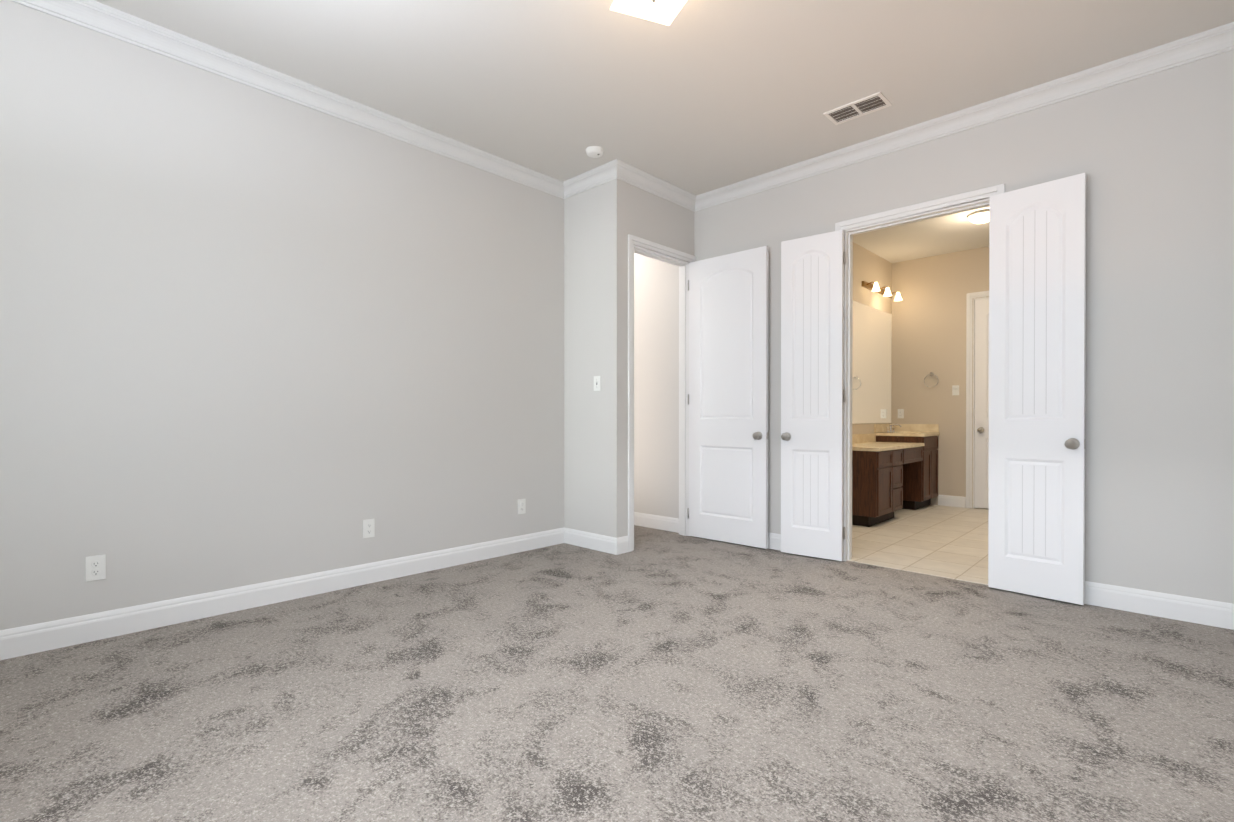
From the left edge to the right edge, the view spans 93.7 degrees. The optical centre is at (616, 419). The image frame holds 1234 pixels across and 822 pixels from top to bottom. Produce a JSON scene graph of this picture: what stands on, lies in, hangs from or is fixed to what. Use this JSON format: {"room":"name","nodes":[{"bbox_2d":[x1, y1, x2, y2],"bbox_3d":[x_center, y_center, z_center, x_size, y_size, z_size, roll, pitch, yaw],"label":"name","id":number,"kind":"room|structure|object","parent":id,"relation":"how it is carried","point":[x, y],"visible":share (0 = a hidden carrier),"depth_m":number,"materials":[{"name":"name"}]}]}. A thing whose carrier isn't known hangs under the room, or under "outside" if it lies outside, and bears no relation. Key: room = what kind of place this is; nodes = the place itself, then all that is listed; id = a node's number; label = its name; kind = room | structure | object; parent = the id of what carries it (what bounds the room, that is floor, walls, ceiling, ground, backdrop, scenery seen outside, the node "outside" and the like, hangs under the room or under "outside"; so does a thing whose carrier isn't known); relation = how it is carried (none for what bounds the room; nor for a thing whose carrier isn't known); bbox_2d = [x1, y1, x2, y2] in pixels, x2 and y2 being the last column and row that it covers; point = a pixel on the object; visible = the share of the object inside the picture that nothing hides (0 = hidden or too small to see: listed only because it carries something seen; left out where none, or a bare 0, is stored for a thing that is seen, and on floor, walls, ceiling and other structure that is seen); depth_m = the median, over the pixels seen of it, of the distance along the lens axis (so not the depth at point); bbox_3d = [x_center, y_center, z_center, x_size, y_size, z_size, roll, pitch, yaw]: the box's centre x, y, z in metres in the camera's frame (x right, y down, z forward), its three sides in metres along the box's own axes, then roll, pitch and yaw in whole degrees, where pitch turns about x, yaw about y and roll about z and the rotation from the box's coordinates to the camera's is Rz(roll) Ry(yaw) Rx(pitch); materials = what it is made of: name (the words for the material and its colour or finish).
{"room":"empty bedroom","nodes":[
{"label":"empty bedroom","id":0,"kind":"room"},
{"bbox_2d":[0,0,563,629],"bbox_3d":[-1.925,-0.455,3.450,0.120,3.015,4.150,0,0,44],"label":"wall","id":1,"kind":"structure","parent":0,"point":[248,336],"depth_m":3.19,"materials":[{"name":"white paint"}]},
{"bbox_2d":[85,554,105,581],"bbox_3d":[-2.494,0.711,2.768,0.011,0.117,0.072,0,0,44],"label":"electrical outlet","id":2,"kind":"object","parent":1,"relation":"attached to","point":[96,567],"visible":1,"depth_m":2.77,"materials":[{"name":"white plastic"}]},
{"bbox_2d":[0,528,563,659],"bbox_3d":[-1.825,0.988,3.464,0.015,0.128,4.000,0,0,44],"label":"baseboard","id":3,"kind":"structure","parent":1,"relation":"attached to","point":[36,638],"depth_m":3.18,"materials":[{"name":"white paint"}]},
{"bbox_2d":[10,0,565,198],"bbox_3d":[-1.782,-1.911,3.451,0.076,0.104,3.940,0,0,44],"label":"crown molding","id":4,"kind":"structure","parent":1,"relation":"attached to","point":[118,24],"depth_m":3.27,"materials":[{"name":"white paint"}]},
{"bbox_2d":[363,519,374,537],"bbox_3d":[-1.591,0.699,3.710,0.011,0.117,0.072,0,0,44],"label":"electrical outlet","id":5,"kind":"object","parent":1,"relation":"attached to","point":[368,528],"visible":1,"depth_m":3.71,"materials":[{"name":"white plastic"}]},
{"bbox_2d":[518,499,525,513],"bbox_3d":[-0.753,0.690,4.583,0.011,0.117,0.072,0,0,44],"label":"electrical outlet","id":6,"kind":"object","parent":1,"relation":"attached to","point":[521,506],"visible":1,"depth_m":4.58,"materials":[{"name":"white plastic"}]},
{"bbox_2d":[564,179,626,537],"bbox_3d":[-0.858,-0.465,5.384,2.485,3.015,0.120,0,0,44],"label":"wall","id":7,"kind":"structure","parent":0,"point":[595,344],"depth_m":4.64,"materials":[{"name":"white paint"}]},
{"bbox_2d":[562,164,610,197],"bbox_3d":[-0.223,-1.917,4.633,0.510,0.104,0.076,0,0,44],"label":"crown molding","id":8,"kind":"structure","parent":7,"relation":"attached to","point":[595,177],"depth_m":4.67,"materials":[{"name":"white paint"}]},
{"bbox_2d":[564,527,623,554],"bbox_3d":[-0.206,0.982,4.687,0.600,0.128,0.035,0,0,44],"label":"baseboard","id":9,"kind":"structure","parent":7,"relation":"attached to","point":[612,545],"depth_m":4.64,"materials":[{"name":"white paint"}]},
{"bbox_2d":[594,376,599,390],"bbox_3d":[-0.165,-0.289,4.622,0.072,0.117,0.021,0,0,44],"label":"light switch","id":10,"kind":"object","parent":7,"relation":"attached to","point":[596,383],"visible":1,"depth_m":4.62,"materials":[{"name":"white plastic"}]},
{"bbox_2d":[0,525,1233,821],"bbox_3d":[-0.584,1.105,2.892,6.340,0.100,5.190,0,0,44],"label":"floor carpet","id":11,"kind":"object","parent":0,"point":[656,675],"visible":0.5,"depth_m":2.15,"materials":[{"name":"grey carpet"}]},
{"bbox_2d":[627,183,693,535],"bbox_3d":[0.345,-0.463,4.930,0.120,3.015,0.890,0,0,44],"label":"wall","id":12,"kind":"structure","parent":0,"point":[656,219],"depth_m":4.82,"materials":[{"name":"white paint"}]},
{"bbox_2d":[606,159,697,210],"bbox_3d":[0.317,-1.917,4.752,0.076,0.104,0.996,0,0,44],"label":"crown molding","id":13,"kind":"structure","parent":12,"relation":"attached to","point":[615,169],"depth_m":4.70,"materials":[{"name":"white paint"}]},
{"bbox_2d":[628,234,695,551],"bbox_3d":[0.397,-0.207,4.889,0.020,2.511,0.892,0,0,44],"label":"door frame","id":14,"kind":"structure","parent":12,"relation":"attached to","point":[648,244],"depth_m":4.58,"materials":[{"name":"white paint"}]},
{"bbox_2d":[688,246,768,548],"bbox_3d":[0.902,-0.177,4.869,0.765,2.420,0.098,0,0,43],"label":"hall door","id":15,"kind":"structure","parent":12,"relation":"in","point":[728,398],"depth_m":4.86,"materials":[{"name":"white paint"}]},
{"bbox_2d":[94,0,1233,262],"bbox_3d":[1.067,-2.018,4.598,6.340,0.100,9.960,0,0,44],"label":"ceiling","id":16,"kind":"structure","parent":0,"point":[698,96],"depth_m":3.19,"materials":[{"name":"white paint"}]},
{"bbox_2d":[586,146,603,157],"bbox_3d":[-0.163,-1.946,4.223,0.132,0.040,0.132,0,0,44],"label":"smoke detector","id":17,"kind":"object","parent":16,"relation":"attached to","point":[594,151],"visible":1,"depth_m":4.19,"materials":[{"name":"white plastic"}]},
{"bbox_2d":[610,0,686,25],"bbox_3d":[0.163,-1.900,2.556,0.298,0.117,0.298,0,0,-21],"label":"ceiling light","id":18,"kind":"object","parent":16,"relation":"attached to","point":[665,12],"visible":1,"depth_m":2.63,"materials":[{"name":"beige glass"}]},
{"bbox_2d":[823,91,891,124],"bbox_3d":[1.517,-1.959,3.655,0.354,0.010,0.196,0,0,44],"label":"ceiling vent","id":19,"kind":"object","parent":16,"relation":"in","point":[860,107],"visible":1,"depth_m":3.65,"materials":[{"name":"white metal"}]},
{"bbox_2d":[967,209,989,223],"bbox_3d":[3.508,-1.925,5.555,0.250,0.097,0.250,0,0,44],"label":"bathroom ceiling light","id":20,"kind":"object","parent":16,"relation":"attached to","point":[980,217],"visible":0.85,"depth_m":5.50,"materials":[{"name":"white glass"}]},
{"bbox_2d":[852,242,891,433],"bbox_3d":[2.327,-0.469,6.224,0.120,3.015,3.480,0,0,44],"label":"wall","id":21,"kind":"structure","parent":0,"point":[868,266],"depth_m":6.82,"materials":[{"name":"beige paint"}]},
{"bbox_2d":[852,301,891,423],"bbox_3d":[2.809,-0.639,6.634,0.005,1.370,1.920,0,0,44],"label":"bathroom mirror","id":22,"kind":"object","parent":21,"relation":"attached to","point":[871,372],"visible":0.64,"depth_m":6.83,"materials":[{"name":"mirror"}]},
{"bbox_2d":[862,281,901,300],"bbox_3d":[3.182,-1.526,6.895,0.176,0.118,0.920,0,0,44],"label":"sconce","id":23,"kind":"object","parent":21,"relation":"attached to","point":[877,289],"visible":1,"depth_m":6.84,"materials":[{"name":"white glass"}]},
{"bbox_2d":[852,504,988,580],"bbox_3d":[3.909,1.092,5.483,3.440,0.100,4.770,0,0,44],"label":"floor","id":24,"kind":"structure","parent":0,"point":[949,540],"depth_m":4.95,"materials":[{"name":"beige tile"}]},
{"bbox_2d":[852,424,939,526],"bbox_3d":[2.996,0.548,6.438,0.553,0.982,2.012,0,0,44],"label":"bathroom vanity","id":25,"kind":"object","parent":24,"relation":"on","point":[894,467],"visible":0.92,"depth_m":6.04,"materials":[{"name":"brown wood"}]},
{"bbox_2d":[634,50,1233,603],"bbox_3d":[1.233,-0.462,4.779,6.340,3.015,0.120,0,0,44],"label":"wall","id":26,"kind":"structure","parent":0,"point":[1150,156],"depth_m":3.19,"materials":[{"name":"white paint"}]},
{"bbox_2d":[634,512,678,532],"bbox_3d":[-0.249,0.975,6.113,2.365,0.128,0.015,0,0,44],"label":"baseboard","id":27,"kind":"structure","parent":26,"relation":"attached to","point":[671,524],"depth_m":5.49,"materials":[{"name":"white paint"}]},
{"bbox_2d":[768,532,780,550],"bbox_3d":[1.165,0.982,4.759,1.270,0.128,0.015,0,0,44],"label":"baseboard","id":28,"kind":"structure","parent":26,"relation":"attached to","point":[774,540],"depth_m":4.65,"materials":[{"name":"white paint"}]},
{"bbox_2d":[781,230,844,560],"bbox_3d":[1.459,-0.174,4.359,0.476,2.420,0.110,0,0,39],"label":"door leaf","id":29,"kind":"structure","parent":26,"relation":"in","point":[812,354],"depth_m":4.36,"materials":[{"name":"white paint"}]},
{"bbox_2d":[847,558,987,584],"bbox_3d":[2.066,1.048,4.008,0.906,0.004,0.090,0,0,44],"label":"trim","id":30,"kind":"structure","parent":26,"relation":"attached to","point":[984,582],"depth_m":3.98,"materials":[{"name":"beige tile"}]},
{"bbox_2d":[835,184,1004,560],"bbox_3d":[2.050,-0.203,3.985,1.062,2.511,0.137,0,0,44],"label":"door frame","id":31,"kind":"structure","parent":26,"relation":"attached to","point":[848,321],"depth_m":4.26,"materials":[{"name":"white paint"}]},
{"bbox_2d":[694,22,1233,211],"bbox_3d":[1.986,-1.913,3.914,3.645,0.104,0.076,0,0,44],"label":"crown molding","id":32,"kind":"structure","parent":26,"relation":"attached to","point":[1218,40],"depth_m":3.55,"materials":[{"name":"white paint"}]},
{"bbox_2d":[988,173,1085,604],"bbox_3d":[2.450,-0.170,3.409,0.110,2.420,0.476,0,0,-41],"label":"door leaf","id":33,"kind":"structure","parent":26,"relation":"in","point":[1037,341],"depth_m":3.40,"materials":[{"name":"white paint"}]},
{"bbox_2d":[1085,581,1233,629],"bbox_3d":[2.881,0.990,3.113,1.345,0.128,0.015,0,0,44],"label":"baseboard","id":34,"kind":"structure","parent":26,"relation":"attached to","point":[1171,606],"depth_m":3.08,"materials":[{"name":"white paint"}]},
{"bbox_2d":[892,246,988,507],"bbox_3d":[4.731,-0.469,6.246,3.320,3.015,0.120,0,0,44],"label":"wall","id":35,"kind":"structure","parent":0,"point":[928,323],"depth_m":6.98,"materials":[{"name":"beige paint"}]},
{"bbox_2d":[898,409,903,417],"bbox_3d":[3.567,-0.072,7.273,0.072,0.117,0.011,0,0,44],"label":"outlet","id":36,"kind":"object","parent":35,"relation":"attached to","point":[900,413],"visible":1,"depth_m":7.27,"materials":[{"name":"white plastic"}]},
{"bbox_2d":[924,372,938,387],"bbox_3d":[3.812,-0.481,7.014,0.166,0.191,0.042,0,0,44],"label":"towel ring","id":37,"kind":"object","parent":35,"relation":"attached to","point":[931,374],"visible":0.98,"depth_m":7.01,"materials":[{"name":"silver metal"}]},
{"bbox_2d":[938,495,965,507],"bbox_3d":[3.980,0.971,6.879,0.290,0.128,0.015,0,0,44],"label":"baseboard","id":38,"kind":"structure","parent":35,"relation":"attached to","point":[952,501],"depth_m":6.86,"materials":[{"name":"white paint"}]},
{"bbox_2d":[952,385,958,394],"bbox_3d":[4.008,-0.345,6.846,0.072,0.117,0.015,0,0,44],"label":"bathroom light switch","id":39,"kind":"object","parent":35,"relation":"attached to","point":[955,389],"visible":1,"depth_m":6.85,"materials":[{"name":"white plastic"}]},
{"bbox_2d":[966,291,988,507],"bbox_3d":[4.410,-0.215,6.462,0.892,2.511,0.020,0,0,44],"label":"door frame","id":40,"kind":"structure","parent":35,"relation":"attached to","point":[969,324],"depth_m":6.74,"materials":[{"name":"white paint"}]},
{"bbox_2d":[974,298,988,508],"bbox_3d":[4.419,-0.185,6.465,0.740,2.420,0.110,0,0,44],"label":"bathroom door","id":41,"kind":"structure","parent":35,"relation":"in","point":[981,468],"depth_m":6.68,"materials":[{"name":"white paint"}]}
]}

